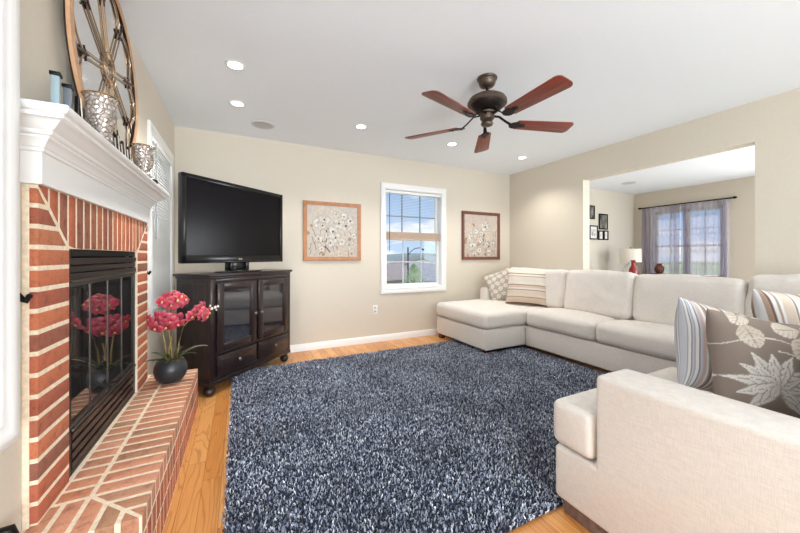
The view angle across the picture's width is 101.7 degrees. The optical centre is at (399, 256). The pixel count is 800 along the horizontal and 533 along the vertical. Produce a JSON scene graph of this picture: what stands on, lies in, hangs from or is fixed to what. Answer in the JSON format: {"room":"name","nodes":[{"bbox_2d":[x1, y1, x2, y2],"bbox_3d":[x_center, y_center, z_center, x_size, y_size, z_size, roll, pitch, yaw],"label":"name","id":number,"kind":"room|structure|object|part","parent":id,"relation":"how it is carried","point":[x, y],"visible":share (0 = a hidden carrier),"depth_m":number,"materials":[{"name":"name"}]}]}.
{"room":"living room","nodes":[
{"label":"living room","id":0,"kind":"room"},
{"bbox_2d":[0,0,174,532],"bbox_3d":[-0.584,-0.101,-0.332,0.150,2.444,8.320,0,0,-26],"label":"wall","id":1,"kind":"structure","parent":0,"point":[43,48],"depth_m":1.12,"materials":[{"name":"paint"}]},
{"bbox_2d":[0,0,19,453],"bbox_3d":[-0.909,-0.239,0.444,0.162,1.480,0.926,0,0,-26],"label":"window","id":2,"kind":"structure","parent":1,"relation":"in","point":[9,9],"depth_m":0.85,"materials":[{"name":"white paint"}]},
{"bbox_2d":[20,293,32,302],"bbox_3d":[-1.108,0.113,0.954,0.046,0.052,0.048,0,0,-26],"label":"wall hook","id":3,"kind":"object","parent":1,"relation":"attached to","point":[27,298],"visible":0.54,"depth_m":0.95,"materials":[{"name":"black metal"}]},
{"bbox_2d":[63,0,137,153],"bbox_3d":[-1.371,-0.878,1.538,0.018,0.862,0.862,-1,0,-26],"label":"wall medallion","id":4,"kind":"object","parent":1,"relation":"attached to","point":[102,65],"visible":0.82,"depth_m":1.48,"materials":[{"name":"beige wood"}]},
{"bbox_2d":[147,120,173,317],"bbox_3d":[-2.058,-0.239,2.704,0.162,1.476,0.906,0,0,-26],"label":"window","id":5,"kind":"structure","parent":1,"relation":"in","point":[151,130],"depth_m":2.75,"materials":[{"name":"white paint"}]},
{"bbox_2d":[152,136,171,310],"bbox_3d":[-1.997,-0.241,2.735,0.045,1.300,0.738,0,0,-26],"label":"window blind","id":6,"kind":"object","parent":5,"relation":"attached to","point":[161,237],"visible":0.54,"depth_m":2.70,"materials":[{"name":"white paint"}]},
{"bbox_2d":[175,126,509,349],"bbox_3d":[-0.284,-0.101,4.368,4.535,2.444,0.150,0,0,-26],"label":"wall","id":7,"kind":"structure","parent":0,"point":[330,300],"depth_m":4.08,"materials":[{"name":"paint"}]},
{"bbox_2d":[303,200,360,260],"bbox_3d":[-0.822,-0.304,4.002,0.715,0.715,0.030,0,0,-26],"label":"framed painting","id":8,"kind":"object","parent":7,"relation":"attached to","point":[331,230],"visible":1,"depth_m":4.00,"materials":[{"name":"paint"}]},
{"bbox_2d":[290,328,438,352],"bbox_3d":[-0.247,1.079,4.294,4.535,0.085,0.014,0,0,-26],"label":"baseboard","id":9,"kind":"structure","parent":7,"relation":"attached to","point":[402,335],"depth_m":4.16,"materials":[{"name":"white paint"}]},
{"bbox_2d":[373,305,377,313],"bbox_3d":[-0.325,0.696,4.258,0.070,0.114,0.010,0,0,-26],"label":"wall outlet","id":10,"kind":"object","parent":7,"relation":"attached to","point":[375,307],"visible":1,"depth_m":4.26,"materials":[{"name":"white paint"}]},
{"bbox_2d":[381,182,445,293],"bbox_3d":[0.179,-0.239,4.577,1.026,1.476,0.162,0,0,-26],"label":"window","id":11,"kind":"structure","parent":7,"relation":"in","point":[440,284],"depth_m":4.58,"materials":[{"name":"white paint"}]},
{"bbox_3d":[0.172,0.077,4.592,0.866,0.672,0.030,0,0,-26],"label":"sash","id":12,"kind":"part","parent":11,"relation":"part of","materials":[{"name":"white paint"}]},
{"bbox_2d":[386,190,439,250],"bbox_3d":[0.197,-0.480,4.541,0.860,0.822,0.054,0,0,-26],"label":"window blind","id":13,"kind":"object","parent":11,"relation":"attached to","point":[401,235],"visible":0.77,"depth_m":4.51,"materials":[{"name":"white paint"}]},
{"bbox_3d":[0.193,-0.233,4.548,0.856,0.018,0.036,0,0,-26],"label":"rail","id":14,"kind":"part","parent":13,"relation":"part of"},
{"bbox_3d":[0.156,-0.558,4.623,0.866,0.678,0.030,0,0,-26],"label":"sash","id":15,"kind":"part","parent":11,"relation":"part of","materials":[{"name":"white paint"}]},
{"bbox_2d":[462,211,499,259],"bbox_3d":[1.258,-0.315,5.024,0.735,0.735,0.030,0,0,-26],"label":"framed painting","id":16,"kind":"object","parent":7,"relation":"attached to","point":[480,230],"visible":1,"depth_m":5.02,"materials":[{"name":"brown wood"}]},
{"bbox_2d":[163,334,611,532],"bbox_3d":[0.735,1.171,2.205,4.755,0.100,5.110,0,0,-26],"label":"floor","id":17,"kind":"structure","parent":0,"point":[196,506],"depth_m":1.75,"materials":[{"name":"brown wood"}]},
{"bbox_2d":[0,524,18,532],"bbox_3d":[-0.922,0.928,0.795,0.264,0.388,0.330,0,0,-26],"label":"log holder","id":18,"kind":"object","parent":17,"relation":"on","point":[12,528],"visible":1,"depth_m":0.88,"materials":[{"name":"black metal"}]},
{"bbox_2d":[20,98,197,532],"bbox_3d":[-1.440,0.338,1.597,0.615,1.567,1.562,0,0,-26],"label":"brick fireplace","id":19,"kind":"object","parent":17,"relation":"on","point":[104,442],"visible":0.96,"depth_m":1.24,"materials":[{"name":"brick"}]},
{"bbox_2d":[49,70,62,103],"bbox_3d":[-1.104,-0.518,1.045,0.026,0.142,0.030,0,0,-34],"label":"candle holder","id":20,"kind":"object","parent":19,"relation":"on","point":[56,77],"visible":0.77,"depth_m":1.04,"materials":[{"name":"blue glass"}]},
{"bbox_2d":[61,83,73,109],"bbox_3d":[-1.129,-0.514,1.107,0.026,0.134,0.030,0,0,-34],"label":"candle holder","id":21,"kind":"object","parent":19,"relation":"on","point":[68,89],"visible":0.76,"depth_m":1.10,"materials":[{"name":"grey glass"}]},
{"bbox_2d":[74,96,84,119],"bbox_3d":[-1.158,-0.508,1.175,0.022,0.122,0.072,0,0,-26],"label":"rack","id":22,"kind":"object","parent":19,"relation":"on","point":[80,111],"visible":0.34,"depth_m":1.17,"materials":[{"name":"black metal"}]},
{"bbox_3d":[-1.286,0.373,1.303,0.004,0.521,0.196,0,0,-26],"label":"pane","id":23,"kind":"part","parent":19,"relation":"part of","materials":[{"name":"clear glass"}]},
{"bbox_3d":[-1.283,0.373,1.304,0.016,0.545,0.206,0,0,-26],"label":"glass door","id":24,"kind":"part","parent":19,"relation":"part of","materials":[{"name":"glass"}]},
{"bbox_3d":[-1.377,0.373,1.488,0.004,0.521,0.196,0,0,-26],"label":"pane","id":25,"kind":"part","parent":19,"relation":"part of","materials":[{"name":"clear glass"}]},
{"bbox_2d":[80,90,120,144],"bbox_3d":[-1.174,-0.536,1.278,0.118,0.178,0.118,0,0,-26],"label":"hurricane vase","id":26,"kind":"object","parent":19,"relation":"on","point":[100,108],"visible":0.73,"depth_m":1.25,"materials":[{"name":"silver glass"}]},
{"bbox_3d":[-1.374,0.373,1.489,0.016,0.545,0.206,0,0,-26],"label":"glass door","id":27,"kind":"part","parent":19,"relation":"part of","materials":[{"name":"glass"}]},
{"bbox_3d":[-1.425,0.402,1.580,0.020,0.857,0.883,0,0,-26],"label":"insert frame","id":28,"kind":"part","parent":19,"relation":"part of","materials":[{"name":"black metal"}]},
{"bbox_3d":[-1.410,0.095,1.587,0.014,0.008,0.827,0,0,-26],"label":"door rail","id":29,"kind":"part","parent":19,"relation":"part of","materials":[{"name":"grey metal"}]},
{"bbox_3d":[-1.410,0.653,1.587,0.010,0.011,0.827,0,0,-26],"label":"door rail","id":30,"kind":"part","parent":19,"relation":"part of","materials":[{"name":"grey metal"}]},
{"bbox_3d":[-1.468,0.373,1.674,0.004,0.521,0.196,0,0,-26],"label":"pane","id":31,"kind":"part","parent":19,"relation":"part of","materials":[{"name":"clear glass"}]},
{"bbox_3d":[-1.465,0.373,1.675,0.016,0.545,0.206,0,0,-26],"label":"glass door","id":32,"kind":"part","parent":19,"relation":"part of","materials":[{"name":"glass"}]},
{"bbox_2d":[111,134,131,160],"bbox_3d":[-1.331,-0.506,1.532,0.022,0.118,0.446,0,0,-26],"label":"rack","id":33,"kind":"object","parent":19,"relation":"on","point":[120,146],"visible":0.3,"depth_m":1.59,"materials":[{"name":"black metal"}]},
{"bbox_3d":[-1.559,0.373,1.859,0.004,0.521,0.196,0,0,-26],"label":"pane","id":34,"kind":"part","parent":19,"relation":"part of","materials":[{"name":"clear glass"}]},
{"bbox_3d":[-1.556,0.373,1.860,0.016,0.545,0.206,0,0,-26],"label":"glass door","id":35,"kind":"part","parent":19,"relation":"part of","materials":[{"name":"glass"}]},
{"bbox_2d":[130,143,155,177],"bbox_3d":[-1.450,-0.534,1.839,0.116,0.175,0.116,0,0,-26],"label":"hurricane vase","id":36,"kind":"object","parent":19,"relation":"on","point":[143,158],"visible":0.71,"depth_m":1.81,"materials":[{"name":"silver glass"}]},
{"bbox_2d":[144,290,218,383],"bbox_3d":[-1.469,0.527,2.165,0.385,0.607,0.270,0,0,0],"label":"potted orchid","id":37,"kind":"object","parent":19,"relation":"on","point":[168,369],"visible":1,"depth_m":2.10,"materials":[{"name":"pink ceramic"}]},
{"bbox_3d":[-1.587,0.397,2.065,0.087,0.066,0.023,29,27,18],"label":"flower","id":38,"kind":"part","parent":37,"relation":"part of","materials":[{"name":"pink plant"}]},
{"bbox_3d":[-1.567,0.433,2.057,0.095,0.074,0.024,23,26,5],"label":"flower","id":39,"kind":"part","parent":37,"relation":"part of","materials":[{"name":"pink plant"}]},
{"bbox_3d":[-1.539,0.453,2.052,0.096,0.074,0.025,12,25,-4],"label":"flower","id":40,"kind":"part","parent":37,"relation":"part of","materials":[{"name":"pink plant"}]},
{"bbox_3d":[-1.544,0.412,2.073,0.091,0.069,0.023,2,21,7],"label":"flower","id":41,"kind":"part","parent":37,"relation":"part of","materials":[{"name":"pink plant"}]},
{"bbox_3d":[-1.536,0.382,2.091,0.087,0.066,0.022,22,19,-15],"label":"flower","id":42,"kind":"part","parent":37,"relation":"part of","materials":[{"name":"pink plant"}]},
{"bbox_3d":[-1.521,0.295,2.091,0.093,0.071,0.024,17,-17,-4],"label":"flower","id":43,"kind":"part","parent":37,"relation":"part of","materials":[{"name":"pink plant"}]},
{"bbox_3d":[-1.554,0.573,2.104,0.015,0.275,0.103,0,0,24],"label":"stem","id":44,"kind":"part","parent":37,"relation":"part of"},
{"bbox_3d":[-1.511,0.397,2.097,0.106,0.081,0.027,-9,21,-5],"label":"flower","id":45,"kind":"part","parent":37,"relation":"part of","materials":[{"name":"pink plant"}]},
{"bbox_3d":[-1.489,0.446,2.074,0.105,0.080,0.027,26,25,-37],"label":"flower","id":46,"kind":"part","parent":37,"relation":"part of","materials":[{"name":"pink plant"}]},
{"bbox_3d":[-1.475,0.416,2.085,0.097,0.073,0.025,-14,30,-26],"label":"flower","id":47,"kind":"part","parent":37,"relation":"part of","materials":[{"name":"pink plant"}]},
{"bbox_3d":[-1.475,0.313,2.100,0.098,0.074,0.026,9,-9,-37],"label":"flower","id":48,"kind":"part","parent":37,"relation":"part of","materials":[{"name":"pink plant"}]},
{"bbox_3d":[-1.521,0.755,2.160,0.190,0.150,0.190,0,0,-26],"label":"pot","id":49,"kind":"part","parent":37,"relation":"part of","materials":[{"name":"grey ceramic"}]},
{"bbox_3d":[-1.481,0.251,2.132,0.022,0.064,0.085,-46,-13,32],"label":"flower","id":50,"kind":"part","parent":37,"relation":"part of","materials":[{"name":"pink plant"}]},
{"bbox_3d":[-1.458,0.402,2.110,0.027,0.079,0.105,26,23,29],"label":"flower","id":51,"kind":"part","parent":37,"relation":"part of","materials":[{"name":"pink plant"}]},
{"bbox_3d":[-1.451,0.291,2.116,0.026,0.078,0.101,-21,-19,28],"label":"flower","id":52,"kind":"part","parent":37,"relation":"part of","materials":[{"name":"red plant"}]},
{"bbox_3d":[-1.482,0.486,2.156,0.098,0.450,0.054,0,0,-26],"label":"stem","id":53,"kind":"part","parent":37,"relation":"part of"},
{"bbox_3d":[-1.441,0.438,2.109,0.023,0.068,0.088,37,32,29],"label":"flower","id":54,"kind":"part","parent":37,"relation":"part of","materials":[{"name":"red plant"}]},
{"bbox_3d":[-1.446,0.266,2.143,0.022,0.067,0.087,-25,-26,9],"label":"flower","id":55,"kind":"part","parent":37,"relation":"part of","materials":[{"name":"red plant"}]},
{"bbox_3d":[-1.433,0.289,2.164,0.024,0.070,0.093,-21,12,1],"label":"flower","id":56,"kind":"part","parent":37,"relation":"part of","materials":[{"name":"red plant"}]},
{"bbox_3d":[-1.398,0.400,2.176,0.026,0.080,0.103,20,-20,8],"label":"flower","id":57,"kind":"part","parent":37,"relation":"part of","materials":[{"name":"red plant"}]},
{"bbox_3d":[-1.371,0.366,2.208,0.024,0.072,0.093,-1,-25,-3],"label":"flower","id":58,"kind":"part","parent":37,"relation":"part of","materials":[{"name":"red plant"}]},
{"bbox_3d":[-1.389,0.531,2.229,0.247,0.359,0.020,0,0,-28],"label":"stem","id":59,"kind":"part","parent":37,"relation":"part of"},
{"bbox_3d":[-1.347,0.394,2.198,0.024,0.070,0.093,10,12,-13],"label":"flower","id":60,"kind":"part","parent":37,"relation":"part of","materials":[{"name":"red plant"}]},
{"bbox_3d":[-1.357,0.344,2.228,0.027,0.078,0.103,5,10,-6],"label":"flower","id":61,"kind":"part","parent":37,"relation":"part of","materials":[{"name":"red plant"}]},
{"bbox_3d":[-1.329,0.409,2.224,0.026,0.076,0.100,12,-3,-10],"label":"flower","id":62,"kind":"part","parent":37,"relation":"part of","materials":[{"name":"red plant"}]},
{"bbox_2d":[173,269,291,396],"bbox_3d":[-1.498,0.632,3.088,0.429,0.978,1.028,0,0,19],"label":"base cabinet","id":63,"kind":"object","parent":17,"relation":"on","point":[249,328],"visible":0.92,"depth_m":2.78,"materials":[{"name":"black wood"}]},
{"bbox_3d":[-1.682,0.581,2.633,0.290,0.720,0.008,0,0,19],"label":"panel","id":64,"kind":"part","parent":63,"relation":"part of","materials":[{"name":"black wood"}]},
{"bbox_2d":[178,172,282,272],"bbox_3d":[-1.488,-0.258,3.015,0.230,0.800,1.064,0,0,24],"label":"television","id":65,"kind":"object","parent":63,"relation":"on","point":[234,225],"visible":1,"depth_m":2.88,"materials":[{"name":"black plastic"}]},
{"bbox_3d":[-1.406,0.887,2.819,0.021,0.160,0.422,0,0,19],"label":"drawer","id":66,"kind":"part","parent":63,"relation":"part of","materials":[{"name":"black wood"}]},
{"bbox_3d":[-1.407,0.499,2.819,0.018,0.559,0.422,0,0,19],"label":"door","id":67,"kind":"part","parent":63,"relation":"part of","materials":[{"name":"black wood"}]},
{"bbox_3d":[-1.411,0.499,2.820,0.003,0.435,0.298,0,0,19],"label":"glass pane","id":68,"kind":"part","parent":63,"relation":"part of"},
{"bbox_3d":[-1.345,0.587,3.036,0.012,0.808,0.980,0,0,19],"label":"frame","id":69,"kind":"part","parent":63,"relation":"part of","materials":[{"name":"black wood"}]},
{"bbox_3d":[-1.261,0.887,3.245,0.021,0.160,0.422,0,0,19],"label":"drawer","id":70,"kind":"part","parent":63,"relation":"part of","materials":[{"name":"black wood"}]},
{"bbox_3d":[-1.262,0.499,3.245,0.018,0.559,0.422,0,0,19],"label":"door","id":71,"kind":"part","parent":63,"relation":"part of","materials":[{"name":"black wood"}]},
{"bbox_3d":[-1.265,0.499,3.246,0.003,0.435,0.298,0,0,19],"label":"glass pane","id":72,"kind":"part","parent":63,"relation":"part of","materials":[{"name":"grey"}]},
{"bbox_2d":[222,340,606,532],"bbox_3d":[0.369,1.106,2.686,3.179,0.028,2.552,0,0,-26],"label":"shag rug","id":73,"kind":"object","parent":17,"relation":"on","point":[454,436],"visible":0.87,"depth_m":1.94,"materials":[{"name":"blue carpet"}]},
{"bbox_2d":[436,267,799,532],"bbox_3d":[1.457,0.619,2.868,2.645,1.004,3.862,0,0,-26],"label":"sectional sofa","id":74,"kind":"object","parent":17,"relation":"on","point":[642,450],"visible":0.67,"depth_m":1.25,"materials":[{"name":"beige fabric"}]},
{"bbox_3d":[1.517,0.640,4.927,0.694,0.387,0.219,0,0,-26],"label":"arm","id":75,"kind":"part","parent":74,"relation":"part of"},
{"bbox_2d":[436,299,545,329],"bbox_3d":[1.245,0.732,4.325,1.223,0.242,1.049,0,0,-26],"label":"seat cushion","id":76,"kind":"object","parent":74,"relation":"on","point":[475,314],"depth_m":3.90,"materials":[{"name":"fabric"}]},
{"bbox_2d":[483,267,511,300],"bbox_3d":[1.469,0.416,4.641,0.570,0.540,0.246,0,0,16],"label":"throw pillow","id":77,"kind":"object","parent":74,"relation":"on","point":[497,283],"visible":0.53,"depth_m":4.60,"materials":[{"name":"fabric"}]},
{"bbox_2d":[506,269,546,306],"bbox_3d":[1.631,0.400,4.184,0.516,0.459,0.236,0,0,23],"label":"throw pillow","id":78,"kind":"object","parent":74,"relation":"on","point":[524,287],"visible":0.91,"depth_m":4.11,"materials":[{"name":"fabric"}]},
{"bbox_2d":[506,267,568,307],"bbox_3d":[1.798,0.409,4.357,0.283,0.510,1.054,0,0,-26],"label":"cushion","id":79,"kind":"object","parent":74,"relation":"on","point":[556,280],"depth_m":3.95,"materials":[{"name":"fabric"}]},
{"bbox_2d":[527,307,619,340],"bbox_3d":[1.916,0.733,3.614,0.598,0.255,0.853,0,0,-26],"label":"seat cushion","id":80,"kind":"object","parent":74,"relation":"on","point":[561,323],"depth_m":3.44,"materials":[{"name":"fabric"}]},
{"bbox_2d":[563,269,637,319],"bbox_3d":[2.189,0.406,3.564,0.290,0.518,0.781,0,0,-26],"label":"cushion","id":81,"kind":"object","parent":74,"relation":"on","point":[609,294],"depth_m":3.43,"materials":[{"name":"fabric"}]},
{"bbox_2d":[554,367,712,458],"bbox_3d":[1.294,0.729,1.334,1.000,0.192,0.772,0,0,-26],"label":"seat cushion","id":82,"kind":"object","parent":74,"relation":"on","point":[581,432],"depth_m":1.31,"materials":[{"name":"fabric"}]},
{"bbox_2d":[596,319,675,360],"bbox_3d":[2.311,0.729,2.812,0.601,0.254,0.972,0,0,-26],"label":"seat cushion","id":83,"kind":"object","parent":74,"relation":"on","point":[641,339],"depth_m":2.81,"materials":[{"name":"fabric"}]},
{"bbox_3d":[0.998,0.763,1.048,0.205,0.595,1.000,0,0,-26],"label":"arm","id":84,"kind":"part","parent":74,"relation":"part of"},
{"bbox_2d":[633,274,748,324],"bbox_3d":[2.530,0.411,2.876,0.286,0.509,0.835,0,0,-26],"label":"cushion","id":85,"kind":"object","parent":74,"relation":"on","point":[655,296],"depth_m":2.85,"materials":[{"name":"fabric"}]},
{"bbox_2d":[674,297,771,391],"bbox_3d":[1.519,0.445,1.504,0.599,0.507,0.239,0,0,-6],"label":"throw pillow","id":86,"kind":"object","parent":74,"relation":"on","point":[693,362],"visible":0.37,"depth_m":1.45,"materials":[{"name":"fabric"}]},
{"bbox_2d":[706,309,799,418],"bbox_3d":[1.478,0.448,1.284,0.554,0.468,0.222,0,0,0],"label":"throw pillow","id":87,"kind":"object","parent":74,"relation":"on","point":[756,362],"visible":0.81,"depth_m":1.23,"materials":[{"name":"fabric"}]},
{"bbox_2d":[744,274,799,316],"bbox_3d":[2.875,0.388,2.169,0.295,0.543,0.806,0,0,-26],"label":"cushion","id":88,"kind":"object","parent":74,"relation":"on","point":[788,283],"depth_m":2.37,"materials":[{"name":"fabric"}]},
{"bbox_2d":[751,289,799,324],"bbox_3d":[2.083,0.407,1.679,0.529,0.474,0.220,0,0,-6],"label":"throw pillow","id":89,"kind":"object","parent":74,"relation":"on","point":[777,307],"visible":0.48,"depth_m":1.64,"materials":[{"name":"fabric"}]},
{"bbox_2d":[112,0,799,194],"bbox_3d":[3.174,-1.373,1.482,8.495,0.100,8.560,0,0,-26],"label":"ceiling","id":90,"kind":"structure","parent":0,"point":[315,70],"depth_m":2.32,"materials":[{"name":"paint"}]},
{"bbox_2d":[224,59,245,70],"bbox_3d":[-1.140,-1.320,2.251,0.132,0.006,0.132,0,0,-26],"label":"recessed light","id":91,"kind":"object","parent":90,"relation":"in","point":[236,65],"visible":1,"depth_m":2.24,"materials":[{"name":"white"}]},
{"bbox_2d":[229,100,245,106],"bbox_3d":[-1.408,-1.320,2.818,0.132,0.006,0.132,0,0,-26],"label":"recessed light","id":92,"kind":"object","parent":90,"relation":"in","point":[236,103],"visible":1,"depth_m":2.81,"materials":[{"name":"white"}]},
{"bbox_2d":[251,120,274,128],"bbox_3d":[-1.380,-1.321,3.278,0.220,0.005,0.220,0,0,-26],"label":"ceiling speaker","id":93,"kind":"object","parent":90,"relation":"attached to","point":[260,124],"visible":1,"depth_m":3.26,"materials":[{"name":"white"}]},
{"bbox_2d":[253,122,271,128],"bbox_3d":[-1.380,-1.321,3.278,0.176,0.003,0.176,0,0,-26],"label":"grille","id":94,"kind":"object","parent":93,"relation":"attached to","point":[262,125],"depth_m":3.28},
{"bbox_2d":[355,124,366,128],"bbox_3d":[-0.397,-1.320,3.317,0.132,0.006,0.132,0,0,-26],"label":"recessed light","id":95,"kind":"object","parent":90,"relation":"in","point":[358,126],"visible":1,"depth_m":3.31,"materials":[{"name":"white"}]},
{"bbox_2d":[446,142,457,145],"bbox_3d":[0.612,-1.320,3.833,0.132,0.006,0.132,0,0,-26],"label":"recessed light","id":96,"kind":"object","parent":90,"relation":"in","point":[449,143],"visible":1,"depth_m":3.83,"materials":[{"name":"white"}]},
{"bbox_2d":[405,73,572,152],"bbox_3d":[0.667,-1.143,2.369,1.292,0.360,1.235,0,0,-26],"label":"ceiling fan","id":97,"kind":"object","parent":90,"relation":"hanging from","point":[484,104],"visible":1,"depth_m":2.33,"materials":[{"name":"brown wood"}]},
{"bbox_3d":[0.257,-0.988,2.624,0.453,0.006,0.136,0,12,28],"label":"blade","id":98,"kind":"part","parent":97,"relation":"part of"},
{"bbox_3d":[0.327,-0.988,2.110,0.453,0.006,0.136,0,12,-44],"label":"blade","id":99,"kind":"part","parent":97,"relation":"part of","materials":[{"name":"brown wood"}]},
{"bbox_3d":[0.725,-0.988,2.849,0.136,0.006,0.453,-12,-2,10],"label":"blade","id":100,"kind":"part","parent":97,"relation":"part of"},
{"bbox_2d":[470,97,504,114],"bbox_3d":[0.646,-1.098,2.415,0.252,0.050,0.252,0,0,-26],"label":"motor","id":101,"kind":"object","parent":97,"relation":"attached to","point":[486,104],"depth_m":2.34,"materials":[{"name":"brown metal"}]},
{"bbox_3d":[0.837,-0.988,2.017,0.136,0.006,0.453,13,-6,-25],"label":"blade","id":102,"kind":"part","parent":97,"relation":"part of","materials":[{"name":"wood"}]},
{"bbox_3d":[1.083,-0.988,2.474,0.453,0.006,0.136,0,-12,-8],"label":"blade","id":103,"kind":"part","parent":97,"relation":"part of","materials":[{"name":"brown wood"}]},
{"bbox_2d":[590,189,633,271],"bbox_3d":[3.479,-0.101,6.318,3.680,2.444,0.150,0,0,-26],"label":"wall","id":104,"kind":"structure","parent":0,"point":[619,207],"depth_m":6.66,"materials":[{"name":"beige paint"}]},
{"bbox_2d":[590,205,594,218],"bbox_3d":[3.745,-0.861,6.353,0.165,0.264,0.020,0,0,-26],"label":"picture frame","id":105,"kind":"object","parent":104,"relation":"attached to","point":[592,207],"visible":0.83,"depth_m":6.36,"materials":[{"name":"black metal"}]},
{"bbox_2d":[590,206,593,217],"bbox_3d":[3.744,-0.861,6.354,0.121,0.220,0.001,0,0,-26],"label":"photograph","id":106,"kind":"object","parent":105,"relation":"attached to","point":[591,208],"depth_m":6.35},
{"bbox_2d":[590,225,597,239],"bbox_3d":[3.792,-0.467,6.376,0.247,0.275,0.020,0,0,-26],"label":"picture frame","id":107,"kind":"object","parent":104,"relation":"attached to","point":[593,229],"visible":0.92,"depth_m":6.38,"materials":[{"name":"black metal"}]},
{"bbox_2d":[598,230,603,239],"bbox_3d":[3.998,-0.418,6.478,0.150,0.187,0.020,0,0,-26],"label":"picture frame","id":108,"kind":"object","parent":104,"relation":"attached to","point":[600,233],"visible":1,"depth_m":6.47,"materials":[{"name":"black metal"}]},
{"bbox_2d":[599,213,607,229],"bbox_3d":[4.068,-0.692,6.512,0.274,0.311,0.020,0,0,-26],"label":"picture frame","id":109,"kind":"object","parent":104,"relation":"attached to","point":[603,218],"visible":1,"depth_m":6.52,"materials":[{"name":"black metal"}]},
{"bbox_2d":[600,215,606,227],"bbox_3d":[4.068,-0.692,6.513,0.230,0.267,0.001,0,0,-26],"label":"photograph","id":110,"kind":"object","parent":109,"relation":"attached to","point":[603,218],"depth_m":6.52},
{"bbox_2d":[603,230,608,239],"bbox_3d":[4.144,-0.423,6.549,0.143,0.189,0.020,0,0,-26],"label":"picture frame","id":111,"kind":"object","parent":104,"relation":"attached to","point":[606,233],"visible":1,"depth_m":6.56,"materials":[{"name":"black metal"}]},
{"bbox_2d":[510,88,799,274],"bbox_3d":[3.612,-0.101,1.731,0.130,2.444,8.320,0,0,-26],"label":"wall","id":112,"kind":"structure","parent":0,"point":[550,202],"depth_m":3.30,"materials":[{"name":"paint"}]},
{"bbox_2d":[634,176,754,282],"bbox_3d":[6.213,-0.101,4.759,0.150,2.444,5.060,0,0,-26],"label":"wall","id":113,"kind":"structure","parent":0,"point":[741,208],"depth_m":5.60,"materials":[{"name":"beige paint"}]},
{"bbox_2d":[638,196,736,209],"bbox_3d":[5.373,-0.999,6.185,0.095,0.044,1.530,0,0,-26],"label":"curtain rod","id":114,"kind":"object","parent":113,"relation":"attached to","point":[733,197],"visible":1,"depth_m":6.03,"materials":[{"name":"black metal"}]},
{"bbox_2d":[641,205,679,273],"bbox_3d":[5.188,0.056,6.504,0.076,2.080,0.664,0,0,-26],"label":"curtain","id":115,"kind":"object","parent":114,"relation":"hanging from","point":[660,225],"visible":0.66,"depth_m":6.49,"materials":[{"name":"fabric"}]},
{"bbox_2d":[681,199,728,277],"bbox_3d":[5.489,0.056,5.891,0.076,2.080,0.698,0,0,-26],"label":"curtain","id":116,"kind":"object","parent":114,"relation":"hanging from","point":[704,225],"visible":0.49,"depth_m":5.87,"materials":[{"name":"fabric"}]},
{"bbox_3d":[5.308,1.171,2.531,3.740,0.100,8.560,0,0,-26],"label":"floor","id":117,"kind":"structure","parent":0,"visible":0},
{"bbox_2d":[649,273,723,276],"bbox_3d":[5.188,0.726,5.949,0.280,0.790,1.000,0,0,-26],"label":"console table","id":118,"kind":"object","parent":117,"relation":"on","point":[649,273],"visible":0.1,"depth_m":5.61,"materials":[{"name":"brown wood"}]},
{"bbox_2d":[654,263,663,272],"bbox_3d":[5.016,0.235,6.299,0.160,0.190,0.160,0,0,-26],"label":"jar","id":119,"kind":"object","parent":118,"relation":"on","point":[659,268],"visible":0.98,"depth_m":6.25,"materials":[{"name":"ceramic"}]},
{"bbox_3d":[4.380,0.806,6.187,0.560,0.630,0.500,0,0,-26],"label":"end table","id":120,"kind":"object","parent":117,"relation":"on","visible":0},
{"bbox_2d":[619,247,641,271],"bbox_3d":[4.380,0.158,6.187,0.350,0.664,0.350,0,0,-26],"label":"table lamp","id":121,"kind":"object","parent":120,"relation":"on","point":[626,255],"visible":0.56,"depth_m":6.07,"materials":[{"name":"fabric"}]},
{"bbox_3d":[4.380,-0.015,6.187,0.350,0.250,0.350,0,0,-26],"label":"lamp shade","id":122,"kind":"part","parent":121,"relation":"part of","materials":[{"name":"white fabric"}]},
{"bbox_2d":[628,260,638,274],"bbox_3d":[4.217,0.280,5.884,0.160,0.420,0.160,0,0,-26],"label":"vase","id":123,"kind":"object","parent":120,"relation":"on","point":[633,268],"visible":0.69,"depth_m":5.85,"materials":[{"name":"red ceramic"}]},
{"label":"outside","id":124,"kind":"structure","parent":0,"visible":0},
{"bbox_3d":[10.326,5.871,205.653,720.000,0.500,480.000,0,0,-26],"label":"ground","id":125,"kind":"structure","parent":124,"visible":0},
{"bbox_2d":[387,263,406,283],"bbox_3d":[-2.402,3.346,46.000,8.000,4.550,8.800,0,0,36],"label":"house","id":126,"kind":"structure","parent":125,"relation":"on","point":[394,271],"depth_m":44.19,"materials":[{"name":"beige"}]},
{"bbox_2d":[388,258,432,266],"bbox_3d":[3.503,3.046,94.999,13.000,5.150,9.800,0,0,-31],"label":"house","id":127,"kind":"structure","parent":125,"relation":"on","point":[405,259],"depth_m":92.17,"materials":[{"name":"beige"}]},
{"bbox_2d":[404,263,424,282],"bbox_3d":[0.941,3.037,21.968,2.125,5.172,2.120,0,0,3],"label":"tree","id":128,"kind":"object","parent":125,"relation":"on","point":[413,265],"visible":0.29,"depth_m":21.91,"materials":[{"name":"green plant"}]},
{"bbox_2d":[407,247,423,282],"bbox_3d":[1.463,2.396,30.002,1.630,6.450,0.320,0,0,0],"label":"street lamp","id":129,"kind":"object","parent":125,"relation":"on","point":[408,253],"visible":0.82,"depth_m":29.96,"materials":[{"name":"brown metal"}]},
{"bbox_2d":[405,262,435,282],"bbox_3d":[4.916,3.196,40.000,7.800,4.850,7.000,0,0,9],"label":"house","id":130,"kind":"structure","parent":125,"relation":"on","point":[428,269],"depth_m":38.33,"materials":[{"name":"beige"}]},
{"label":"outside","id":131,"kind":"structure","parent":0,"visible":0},
{"bbox_2d":[387,253,435,260],"bbox_3d":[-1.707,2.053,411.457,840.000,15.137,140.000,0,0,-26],"label":"hills","id":132,"kind":"structure","parent":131,"point":[428,256],"depth_m":389.29,"materials":[{"name":"grey"}]}
]}

